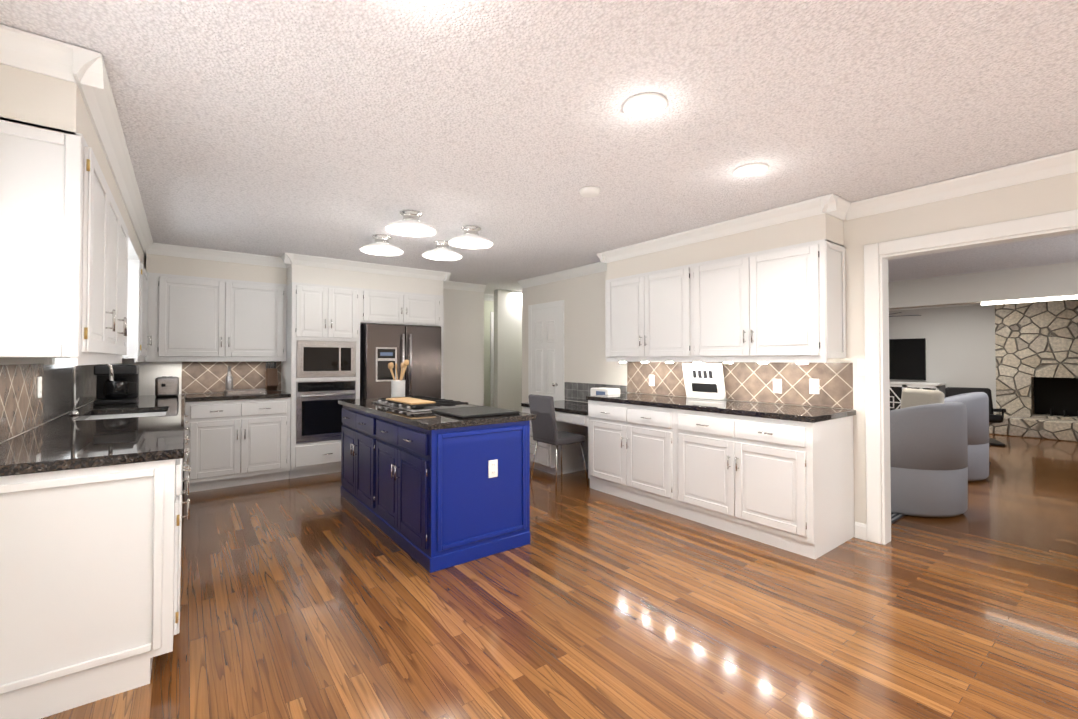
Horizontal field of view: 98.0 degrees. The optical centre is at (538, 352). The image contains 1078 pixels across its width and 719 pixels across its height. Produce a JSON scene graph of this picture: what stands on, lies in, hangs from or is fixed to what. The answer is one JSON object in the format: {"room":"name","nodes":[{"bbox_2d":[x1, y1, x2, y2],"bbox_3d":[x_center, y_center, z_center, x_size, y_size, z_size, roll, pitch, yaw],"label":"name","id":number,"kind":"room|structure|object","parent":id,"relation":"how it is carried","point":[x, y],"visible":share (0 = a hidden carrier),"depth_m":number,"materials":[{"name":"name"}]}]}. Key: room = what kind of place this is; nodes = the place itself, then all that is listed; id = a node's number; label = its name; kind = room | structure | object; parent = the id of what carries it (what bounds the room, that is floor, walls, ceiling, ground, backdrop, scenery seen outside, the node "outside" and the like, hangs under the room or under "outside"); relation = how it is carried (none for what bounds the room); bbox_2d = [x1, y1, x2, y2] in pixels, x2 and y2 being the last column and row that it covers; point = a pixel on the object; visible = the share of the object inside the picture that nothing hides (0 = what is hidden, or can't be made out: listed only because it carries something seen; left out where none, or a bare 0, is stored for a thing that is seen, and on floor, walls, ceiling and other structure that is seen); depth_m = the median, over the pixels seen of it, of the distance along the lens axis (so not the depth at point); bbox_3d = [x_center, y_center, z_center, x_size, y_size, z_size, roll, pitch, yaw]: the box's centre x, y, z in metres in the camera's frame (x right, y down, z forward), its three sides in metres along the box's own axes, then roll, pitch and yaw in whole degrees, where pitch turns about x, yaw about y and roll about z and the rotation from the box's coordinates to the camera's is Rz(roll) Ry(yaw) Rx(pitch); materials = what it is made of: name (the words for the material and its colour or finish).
{"room":"kitchen","nodes":[
{"label":"kitchen","id":0,"kind":"room"},
{"bbox_2d":[0,358,96,443],"bbox_3d":[-1.483,0.089,0.802,0.120,2.400,9.520,1,-1,-37],"label":"wall","id":1,"kind":"structure","parent":0,"point":[10,361],"depth_m":2.46,"materials":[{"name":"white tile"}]},
{"bbox_2d":[0,364,101,441],"bbox_3d":[-3.094,0.237,3.039,0.002,0.337,3.756,1,-1,-37],"label":"backsplash","id":2,"kind":"structure","parent":1,"relation":"attached to","point":[23,408],"depth_m":2.52,"materials":[{"name":"tile"}]},
{"bbox_2d":[37,377,41,397],"bbox_3d":[-2.723,0.190,2.558,0.008,0.115,0.070,1,-1,-37],"label":"electrical outlet","id":3,"kind":"object","parent":2,"relation":"attached to","point":[39,387],"visible":1,"depth_m":2.54,"materials":[{"name":"white plastic"}]},
{"bbox_2d":[0,24,115,359],"bbox_3d":[-1.960,-0.536,1.839,0.347,1.111,0.646,1,-1,-37],"label":"upper cabinet","id":4,"kind":"object","parent":1,"relation":"attached to","point":[73,281],"depth_m":1.68,"materials":[{"name":"white wood"}]},
{"bbox_2d":[64,46,155,257],"bbox_3d":[-2.789,-1.021,3.228,0.075,0.101,3.851,1,-1,-37],"label":"crown molding","id":5,"kind":"structure","parent":4,"relation":"attached to","point":[84,70],"depth_m":2.19,"materials":[{"name":"white wood"}]},
{"bbox_2d":[112,185,123,359],"bbox_3d":[-2.264,-0.530,2.241,0.347,1.110,0.591,1,-1,-37],"label":"upper cabinet","id":6,"kind":"object","parent":1,"relation":"attached to","point":[118,248],"depth_m":2.53,"materials":[{"name":"white wood"}]},
{"bbox_2d":[124,205,131,358],"bbox_3d":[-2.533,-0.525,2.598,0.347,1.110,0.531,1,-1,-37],"label":"upper cabinet","id":7,"kind":"object","parent":1,"relation":"attached to","point":[127,222],"depth_m":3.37,"materials":[{"name":"white wood"}]},
{"bbox_2d":[132,225,145,359],"bbox_3d":[-3.075,-0.514,3.317,0.347,1.110,1.380,1,-1,-37],"label":"window","id":8,"kind":"structure","parent":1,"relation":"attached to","point":[138,258],"depth_m":3.88,"materials":[{"name":"white"}]},
{"bbox_2d":[144,268,147,359],"bbox_3d":[-3.663,-0.503,4.096,0.347,1.110,0.681,1,-1,-37],"label":"upper cabinet","id":9,"kind":"object","parent":1,"relation":"attached to","point":[145,273],"depth_m":4.28,"materials":[{"name":"white wood"}]},
{"bbox_2d":[113,288,483,479],"bbox_3d":[-2.568,0.164,5.870,4.250,2.400,0.120,1,-1,-37],"label":"wall","id":10,"kind":"structure","parent":0,"point":[463,345],"depth_m":6.85,"materials":[{"name":"white paint"}]},
{"bbox_2d":[145,243,287,361],"bbox_3d":[-3.355,-0.475,4.948,1.209,1.141,0.411,1,-1,-37],"label":"upper cabinet","id":11,"kind":"object","parent":10,"relation":"attached to","point":[200,310],"depth_m":4.81,"materials":[{"name":"white wood"}]},
{"bbox_2d":[181,361,281,393],"bbox_3d":[-3.371,0.268,5.185,0.925,0.337,0.002,1,-1,-37],"label":"backsplash","id":12,"kind":"structure","parent":10,"relation":"attached to","point":[203,377],"depth_m":5.11,"materials":[{"name":"tile"}]},
{"bbox_2d":[443,281,485,291],"bbox_3d":[-1.187,-0.968,6.804,0.940,0.101,0.075,1,-1,-37],"label":"crown molding","id":13,"kind":"structure","parent":10,"relation":"attached to","point":[446,284],"depth_m":6.87,"materials":[{"name":"white wood"}]},
{"bbox_2d":[484,300,493,406],"bbox_3d":[-0.752,0.199,8.303,1.820,2.400,0.120,1,-1,-37],"label":"wall","id":14,"kind":"structure","parent":0,"point":[488,307],"depth_m":8.12,"materials":[{"name":"grey paint"}]},
{"bbox_2d":[484,294,493,300],"bbox_3d":[-0.645,-0.947,8.278,1.700,0.101,0.075,1,-1,-37],"label":"crown molding","id":15,"kind":"structure","parent":14,"relation":"attached to","point":[487,297],"depth_m":8.11,"materials":[{"name":"white wood"}]},
{"bbox_2d":[490,312,493,406],"bbox_3d":[-0.479,0.348,8.421,0.910,2.105,0.016,1,-1,-37],"label":"door frame","id":16,"kind":"structure","parent":14,"relation":"attached to","point":[491,359],"depth_m":8.16,"materials":[{"name":"white"}]},
{"bbox_2d":[494,289,521,411],"bbox_3d":[2.430,0.223,9.888,7.830,2.400,0.120,1,-1,-37],"label":"wall","id":17,"kind":"structure","parent":0,"point":[508,349],"depth_m":7.61,"materials":[{"name":"grey paint"}]},
{"bbox_2d":[0,0,1077,294],"bbox_3d":[1.552,-1.086,4.535,16.100,0.060,12.200,1,-1,-37],"label":"ceiling","id":18,"kind":"structure","parent":0,"point":[336,128],"depth_m":2.14,"materials":[{"name":"white paint"}]},
{"bbox_2d":[359,234,403,255],"bbox_3d":[-1.434,-0.990,4.281,0.382,0.137,0.382,1,-1,-43],"label":"light","id":19,"kind":"object","parent":18,"relation":"attached to","point":[381,246],"depth_m":4.23,"materials":[{"name":"white glass"}]},
{"bbox_2d":[384,210,436,236],"bbox_3d":[-0.981,-1.000,3.596,0.382,0.137,0.382,1,-1,-43],"label":"light","id":20,"kind":"object","parent":18,"relation":"attached to","point":[410,224],"depth_m":3.54,"materials":[{"name":"white glass"}]},
{"bbox_2d":[422,240,461,260],"bbox_3d":[-0.927,-0.987,4.501,0.382,0.137,0.382,1,-1,-43],"label":"light","id":21,"kind":"object","parent":18,"relation":"attached to","point":[440,253],"depth_m":4.46,"materials":[{"name":"white glass"}]},
{"bbox_2d":[438,225,493,248],"bbox_3d":[-0.581,-0.994,4.007,0.382,0.137,0.382,1,-1,-43],"label":"light","id":22,"kind":"object","parent":18,"relation":"attached to","point":[470,239],"depth_m":3.97,"materials":[{"name":"white glass"}]},
{"bbox_2d":[579,186,600,197],"bbox_3d":[0.338,-1.058,3.106,0.140,0.035,0.140,1,-1,-37],"label":"smoke detector","id":23,"kind":"object","parent":18,"relation":"attached to","point":[590,191],"visible":1,"depth_m":3.06,"materials":[{"name":"white plastic"}]},
{"bbox_2d":[622,93,667,117],"bbox_3d":[0.467,-1.086,2.070,0.200,0.010,0.200,1,-1,-37],"label":"recessed light","id":24,"kind":"object","parent":18,"relation":"in","point":[644,105],"visible":1,"depth_m":2.07,"materials":[{"name":"white"}]},
{"bbox_2d":[732,163,768,176],"bbox_3d":[1.251,-1.076,2.774,0.200,0.010,0.200,1,-1,-37],"label":"recessed light","id":25,"kind":"object","parent":18,"relation":"in","point":[751,170],"visible":1,"depth_m":2.77,"materials":[{"name":"white"}]},
{"bbox_2d":[889,312,920,316],"bbox_3d":[5.983,-0.761,8.405,1.281,0.474,1.274,1,-1,-37],"label":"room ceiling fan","id":26,"kind":"object","parent":18,"relation":"hanging from","point":[902,315],"visible":0.06,"depth_m":8.16,"materials":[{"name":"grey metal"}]},
{"bbox_2d":[888,261,1077,308],"bbox_3d":[5.647,-0.841,6.242,0.200,0.380,9.600,1,-1,-37],"label":"header beam","id":27,"kind":"structure","parent":18,"relation":"attached to","point":[1052,280],"depth_m":5.98,"materials":[{"name":"white paint"}]},
{"bbox_2d":[981,295,1077,304],"bbox_3d":[6.145,-0.640,5.563,0.080,0.039,1.320,1,-1,-37],"label":"light","id":28,"kind":"object","parent":27,"relation":"attached to","point":[1031,300],"visible":1,"depth_m":5.70,"materials":[{"name":"white"}]},
{"bbox_2d":[41,434,1077,718],"bbox_3d":[1.552,1.374,4.499,16.100,0.060,12.200,1,-1,-37],"label":"floor","id":29,"kind":"structure","parent":0,"point":[313,598],"depth_m":2.33,"materials":[{"name":"brown wood"}]},
{"bbox_2d":[0,434,187,718],"bbox_3d":[-1.880,0.869,1.945,0.627,0.876,0.588,1,-1,-37],"label":"base cabinet","id":30,"kind":"object","parent":29,"relation":"on","point":[91,503],"depth_m":1.74,"materials":[{"name":"white wood"}]},
{"bbox_2d":[0,394,183,473],"bbox_3d":[-2.832,0.429,3.222,0.636,0.040,3.776,1,-1,-37],"label":"countertop","id":31,"kind":"structure","parent":30,"relation":"on","point":[78,440],"depth_m":2.15,"materials":[{"name":"black stone"}]},
{"bbox_2d":[67,364,113,415],"bbox_3d":[-2.969,0.217,3.114,0.218,0.380,0.121,1,-1,-37],"label":"faucet","id":32,"kind":"object","parent":31,"relation":"on","point":[74,411],"visible":0.77,"depth_m":3.03,"materials":[{"name":"silver metal"}]},
{"bbox_2d":[93,364,138,404],"bbox_3d":[-3.505,0.256,3.897,0.260,0.326,0.280,1,-1,-37],"label":"coffee maker","id":33,"kind":"object","parent":31,"relation":"on","point":[122,387],"visible":0.96,"depth_m":3.83,"materials":[{"name":"black plastic"}]},
{"bbox_2d":[88,410,163,417],"bbox_3d":[-2.825,0.887,3.199,0.627,0.876,0.532,1,-1,-37],"label":"sink","id":34,"kind":"object","parent":31,"relation":"in","point":[139,413],"depth_m":3.36,"materials":[{"name":"white metal"}]},
{"bbox_2d":[155,376,178,396],"bbox_3d":[-3.666,0.334,4.625,0.180,0.192,0.300,1,-1,-37],"label":"toaster","id":35,"kind":"object","parent":31,"relation":"on","point":[166,386],"visible":1,"depth_m":4.52,"materials":[{"name":"silver metal"}]},
{"bbox_2d":[184,391,290,491],"bbox_3d":[-3.156,0.892,4.919,0.892,0.915,0.664,1,-1,-37],"label":"base cabinet","id":36,"kind":"object","parent":29,"relation":"on","point":[236,440],"visible":0.98,"depth_m":4.67,"materials":[{"name":"paint"},{"name":"nickel"}]},
{"bbox_2d":[225,366,232,389],"bbox_3d":[-3.341,0.291,5.059,0.068,0.290,0.068,1,-1,-37],"label":"bottle","id":37,"kind":"object","parent":36,"relation":"on","point":[229,382],"visible":0.81,"depth_m":5.04,"materials":[{"name":"glass"}]},
{"bbox_2d":[224,389,266,394],"bbox_3d":[-3.093,0.415,4.944,0.360,0.040,0.280,1,-1,-37],"label":"tray","id":38,"kind":"object","parent":36,"relation":"on","point":[244,391],"visible":1,"depth_m":4.86,"materials":[{"name":"beige wood"}]},
{"bbox_2d":[265,362,278,391],"bbox_3d":[-2.982,0.271,5.230,0.120,0.336,0.202,1,-1,-37],"label":"knife block","id":39,"kind":"object","parent":36,"relation":"on","point":[271,378],"visible":0.88,"depth_m":5.19,"materials":[{"name":"brown wood"}]},
{"bbox_2d":[282,264,443,478],"bbox_3d":[-2.092,0.164,5.725,1.755,2.396,0.676,1,-1,-37],"label":"cabinet","id":40,"kind":"object","parent":29,"relation":"on","point":[330,311],"visible":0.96,"depth_m":5.21,"materials":[{"name":"white wood"}]},
{"bbox_2d":[280,252,450,280],"bbox_3d":[-1.917,-0.987,5.509,1.905,0.101,0.075,1,-1,-37],"label":"crown molding","id":41,"kind":"structure","parent":40,"relation":"attached to","point":[287,258],"depth_m":5.40,"materials":[{"name":"white wood"}]},
{"bbox_2d":[360,323,440,398],"bbox_3d":[-1.790,0.513,5.875,0.935,1.678,0.752,1,-1,-37],"label":"refrigerator","id":42,"kind":"object","parent":29,"relation":"on","point":[382,346],"visible":0.54,"depth_m":5.58,"materials":[{"name":"grey metal"}]},
{"bbox_2d":[340,404,530,572],"bbox_3d":[-0.980,0.906,3.824,0.784,0.855,2.025,1,-1,-37],"label":"kitchen island","id":43,"kind":"object","parent":29,"relation":"on","point":[419,486],"depth_m":3.09,"materials":[{"name":"blue wood"}]},
{"bbox_2d":[338,396,533,431],"bbox_3d":[-0.972,0.458,3.837,0.764,0.039,2.070,1,-1,-37],"label":"island countertop","id":44,"kind":"structure","parent":43,"relation":"on","point":[422,414],"depth_m":3.25,"materials":[{"name":"black stone"}]},
{"bbox_2d":[388,360,408,396],"bbox_3d":[-1.367,0.259,4.544,0.194,0.380,0.205,1,-1,-37],"label":"utensil crock","id":45,"kind":"object","parent":44,"relation":"on","point":[397,388],"visible":0.85,"depth_m":4.50,"materials":[{"name":"white ceramic"}]},
{"bbox_2d":[386,397,435,404],"bbox_3d":[-1.028,0.384,3.733,0.200,0.014,0.540,1,-1,-37],"label":"boards","id":46,"kind":"object","parent":44,"relation":"on","point":[410,401],"visible":1,"depth_m":3.67,"materials":[{"name":"brown wood"}]},
{"bbox_2d":[431,406,519,417],"bbox_3d":[-0.460,0.422,3.353,0.450,0.018,0.490,1,-1,-37],"label":"cutting board","id":47,"kind":"object","parent":44,"relation":"on","point":[473,412],"visible":1,"depth_m":3.27,"materials":[{"name":"black plastic"}]},
{"bbox_2d":[488,459,497,477],"bbox_3d":[-0.301,0.763,3.078,0.070,0.115,0.008,1,-1,-37],"label":"outlet","id":48,"kind":"object","parent":43,"relation":"attached to","point":[492,468],"visible":1,"depth_m":3.07,"materials":[{"name":"white plastic"}]},
{"bbox_2d":[521,400,587,474],"bbox_3d":[0.383,0.975,5.293,0.709,0.760,1.134,1,-1,-37],"label":"built-in desk","id":49,"kind":"object","parent":29,"relation":"on","point":[571,416],"visible":0.4,"depth_m":5.26,"materials":[{"name":"stone"}]},
{"bbox_2d":[528,394,588,490],"bbox_3d":[0.189,0.889,4.831,0.482,0.918,0.436,1,-1,-37],"label":"desk chair","id":50,"kind":"object","parent":29,"relation":"on","point":[544,426],"visible":0.98,"depth_m":4.70,"materials":[{"name":"grey fabric"}]},
{"bbox_2d":[586,397,617,496],"bbox_3d":[0.917,0.908,4.615,0.676,0.876,0.582,1,-1,-37],"label":"base cabinet","id":51,"kind":"object","parent":29,"relation":"on","point":[602,415],"depth_m":4.47,"materials":[{"name":"white wood"}]},
{"bbox_2d":[618,401,673,514],"bbox_3d":[1.197,0.902,4.243,0.676,0.876,0.577,1,-1,-37],"label":"base cabinet","id":52,"kind":"object","parent":29,"relation":"on","point":[643,430],"depth_m":4.06,"materials":[{"name":"white wood"}]},
{"bbox_2d":[670,405,725,530],"bbox_3d":[1.545,0.896,3.782,0.676,0.876,0.577,1,-1,-37],"label":"base cabinet","id":53,"kind":"object","parent":29,"relation":"on","point":[697,463],"depth_m":3.64,"materials":[{"name":"white wood"}]},
{"bbox_2d":[722,413,853,558],"bbox_3d":[1.825,0.890,3.411,0.676,0.876,0.582,1,-1,-37],"label":"base cabinet","id":54,"kind":"object","parent":29,"relation":"on","point":[780,476],"depth_m":3.18,"materials":[{"name":"white wood"}]},
{"bbox_2d":[590,393,855,424],"bbox_3d":[1.373,0.441,4.009,0.685,0.040,2.110,1,-1,-37],"label":"countertop","id":55,"kind":"structure","parent":54,"relation":"on","point":[800,413],"depth_m":3.61,"materials":[{"name":"black stone"}]},
{"bbox_2d":[590,387,619,395],"bbox_3d":[0.729,0.493,5.169,0.203,0.200,0.280,1,-1,-37],"label":"printer","id":56,"kind":"object","parent":55,"relation":"on","point":[601,391],"visible":0.38,"depth_m":5.10,"materials":[{"name":"white plastic"}]},
{"bbox_2d":[682,363,725,399],"bbox_3d":[1.500,0.262,4.276,0.090,0.327,0.400,1,-1,-37],"label":"sign frame","id":57,"kind":"object","parent":55,"relation":"on","point":[703,380],"visible":1,"depth_m":4.26,"materials":[{"name":"white"}]},
{"bbox_2d":[890,381,945,409],"bbox_3d":[7.062,1.011,9.787,0.480,0.820,2.120,1,-1,-37],"label":"media console","id":58,"kind":"object","parent":29,"relation":"on","point":[897,388],"visible":0.08,"depth_m":9.28,"materials":[{"name":"white wood"}]},
{"bbox_2d":[891,462,990,523],"bbox_3d":[3.118,1.357,5.869,3.750,0.012,3.100,1,-1,-37],"label":"living room rug","id":59,"kind":"object","parent":29,"relation":"on","point":[895,517],"visible":0.14,"depth_m":3.78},
{"bbox_2d":[890,402,967,516],"bbox_3d":[3.201,0.869,4.197,0.940,0.912,0.939,1,-1,-37],"label":"barrel chair","id":60,"kind":"object","parent":59,"relation":"on","point":[929,458],"visible":0.69,"depth_m":3.76,"materials":[{"name":"grey fabric"}]},
{"bbox_2d":[900,388,944,407],"bbox_3d":[3.423,0.539,4.206,0.134,0.419,0.400,0,-1,-1],"label":"throw pillow","id":61,"kind":"object","parent":60,"relation":"on","point":[910,397],"visible":0.38,"depth_m":4.18,"materials":[{"name":"beige fabric"}]},
{"bbox_2d":[944,392,988,480],"bbox_3d":[4.450,0.886,5.314,0.940,0.912,0.939,1,-1,-37],"label":"barrel chair","id":62,"kind":"object","parent":59,"relation":"on","point":[976,404],"visible":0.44,"depth_m":4.86,"materials":[{"name":"grey fabric"}]},
{"bbox_2d":[945,387,1005,445],"bbox_3d":[6.799,0.975,7.361,0.650,0.818,0.744,-1,-1,33],"label":"lounge chair","id":63,"kind":"object","parent":29,"relation":"on","point":[953,391],"visible":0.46,"depth_m":7.40,"materials":[{"name":"grey metal"}]},
{"bbox_2d":[989,299,1077,441],"bbox_3d":[8.460,0.193,7.709,0.816,2.395,2.480,1,-1,-37],"label":"stone fireplace","id":64,"kind":"object","parent":29,"relation":"on","point":[1036,349],"visible":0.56,"depth_m":7.86,"materials":[{"name":"beige stone"}]},
{"bbox_2d":[522,172,1077,536],"bbox_3d":[2.438,0.126,3.276,0.120,2.400,8.750,1,-1,-37],"label":"wall","id":65,"kind":"structure","parent":0,"point":[583,297],"depth_m":3.37,"materials":[{"name":"white paint"}]},
{"bbox_2d":[528,300,563,402],"bbox_3d":[0.087,0.352,6.278,0.016,2.035,0.770,1,-1,-37],"label":"door frame","id":66,"kind":"structure","parent":65,"relation":"attached to","point":[560,303],"depth_m":6.21,"materials":[{"name":"white wood"}]},
{"bbox_2d":[532,306,559,400],"bbox_3d":[0.063,0.387,6.259,0.072,1.955,0.620,1,-1,-37],"label":"pantry door","id":67,"kind":"structure","parent":65,"relation":"in","point":[545,351],"depth_m":6.26,"materials":[{"name":"white wood"}]},
{"bbox_2d":[518,262,606,288],"bbox_3d":[0.329,-0.981,5.929,0.075,0.101,2.000,1,-1,-37],"label":"crown molding","id":68,"kind":"structure","parent":65,"relation":"attached to","point":[597,267],"depth_m":5.93,"materials":[{"name":"white wood"}]},
{"bbox_2d":[605,256,636,360],"bbox_3d":[1.001,-0.493,4.799,0.346,1.110,0.602,1,-1,-37],"label":"upper cabinet","id":69,"kind":"object","parent":65,"relation":"attached to","point":[621,282],"depth_m":4.75,"materials":[{"name":"white wood"}]},
{"bbox_2d":[620,362,807,363],"bbox_3d":[1.390,0.089,4.120,0.068,0.010,1.828,1,-1,-37],"label":"lights","id":70,"kind":"object","parent":69,"relation":"attached to","point":[724,362],"visible":1,"depth_m":3.86,"materials":[{"name":"white"}]},
{"bbox_2d":[597,193,839,263],"bbox_3d":[1.326,-1.008,4.089,0.075,0.101,2.270,1,-1,-37],"label":"crown molding","id":71,"kind":"structure","parent":69,"relation":"attached to","point":[829,203],"depth_m":3.77,"materials":[{"name":"white wood"}]},
{"bbox_2d":[637,244,688,360],"bbox_3d":[1.288,-0.498,4.417,0.346,1.110,0.582,1,-1,-37],"label":"upper cabinet","id":72,"kind":"object","parent":65,"relation":"attached to","point":[662,276],"depth_m":4.33,"materials":[{"name":"white wood"}]},
{"bbox_2d":[565,362,852,408],"bbox_3d":[1.299,0.337,4.681,0.002,0.489,3.230,1,-1,-37],"label":"backsplash","id":73,"kind":"structure","parent":65,"relation":"attached to","point":[749,381],"depth_m":3.95,"materials":[{"name":"tile"}]},
{"bbox_2d":[649,375,653,385],"bbox_3d":[1.165,0.289,4.850,0.008,0.115,0.070,1,-1,-37],"label":"electrical outlet","id":74,"kind":"object","parent":73,"relation":"attached to","point":[651,380],"visible":1,"depth_m":4.85,"materials":[{"name":"white plastic"}]},
{"bbox_2d":[773,379,781,392],"bbox_3d":[1.941,0.274,3.820,0.008,0.115,0.070,1,-1,-37],"label":"electrical outlet","id":75,"kind":"object","parent":73,"relation":"attached to","point":[777,385],"visible":1,"depth_m":3.81,"materials":[{"name":"white plastic"}]},
{"bbox_2d":[809,379,818,393],"bbox_3d":[2.110,0.260,3.596,0.008,0.115,0.070,1,-1,-37],"label":"electrical outlet","id":76,"kind":"object","parent":73,"relation":"attached to","point":[813,386],"visible":1,"depth_m":3.60,"materials":[{"name":"white plastic"}]},
{"bbox_2d":[689,233,740,360],"bbox_3d":[1.639,-0.505,3.952,0.346,1.110,0.582,1,-1,-37],"label":"upper cabinet","id":77,"kind":"object","parent":65,"relation":"attached to","point":[714,264],"depth_m":3.90,"materials":[{"name":"white wood"}]},
{"bbox_2d":[741,197,850,360],"bbox_3d":[1.946,-0.511,3.545,0.346,1.110,0.667,1,-1,-37],"label":"upper cabinet","id":78,"kind":"object","parent":65,"relation":"attached to","point":[775,293],"depth_m":3.41,"materials":[{"name":"white wood"}]},
{"bbox_2d":[854,522,866,535],"bbox_3d":[1.140,1.297,5.092,0.014,0.110,4.260,1,-1,-37],"label":"baseboard","id":79,"kind":"structure","parent":65,"relation":"attached to","point":[860,530],"depth_m":3.34,"materials":[{"name":"white wood"}]},
{"bbox_2d":[846,149,1077,219],"bbox_3d":[3.610,-1.045,1.577,0.075,0.101,4.600,1,-1,-37],"label":"crown molding","id":80,"kind":"structure","parent":65,"relation":"attached to","point":[1064,163],"depth_m":2.86,"materials":[{"name":"white wood"}]},
{"bbox_2d":[864,209,1077,544],"bbox_3d":[2.704,0.276,2.921,0.156,2.090,1.114,1,-1,-37],"label":"door frame","id":81,"kind":"structure","parent":65,"relation":"attached to","point":[877,410],"depth_m":3.25,"materials":[{"name":"white wood"}]},
{"bbox_2d":[889,305,995,412],"bbox_3d":[7.808,0.215,9.359,0.120,2.400,12.000,1,-1,-37],"label":"wall","id":82,"kind":"structure","parent":0,"point":[960,346],"depth_m":9.01,"materials":[{"name":"grey paint"}]},
{"bbox_2d":[889,338,925,379],"bbox_3d":[7.257,0.143,9.947,0.041,0.840,1.500,1,-1,-37],"label":"television","id":83,"kind":"object","parent":82,"relation":"attached to","point":[907,359],"visible":0.46,"depth_m":9.56,"materials":[{"name":"black plastic"}]},
{"bbox_2d":[889,303,980,310],"bbox_3d":[8.452,-0.946,8.358,0.075,0.101,9.600,1,-1,-37],"label":"crown molding","id":84,"kind":"structure","parent":82,"relation":"attached to","point":[974,303],"depth_m":9.23,"materials":[{"name":"white wood"}]}
]}

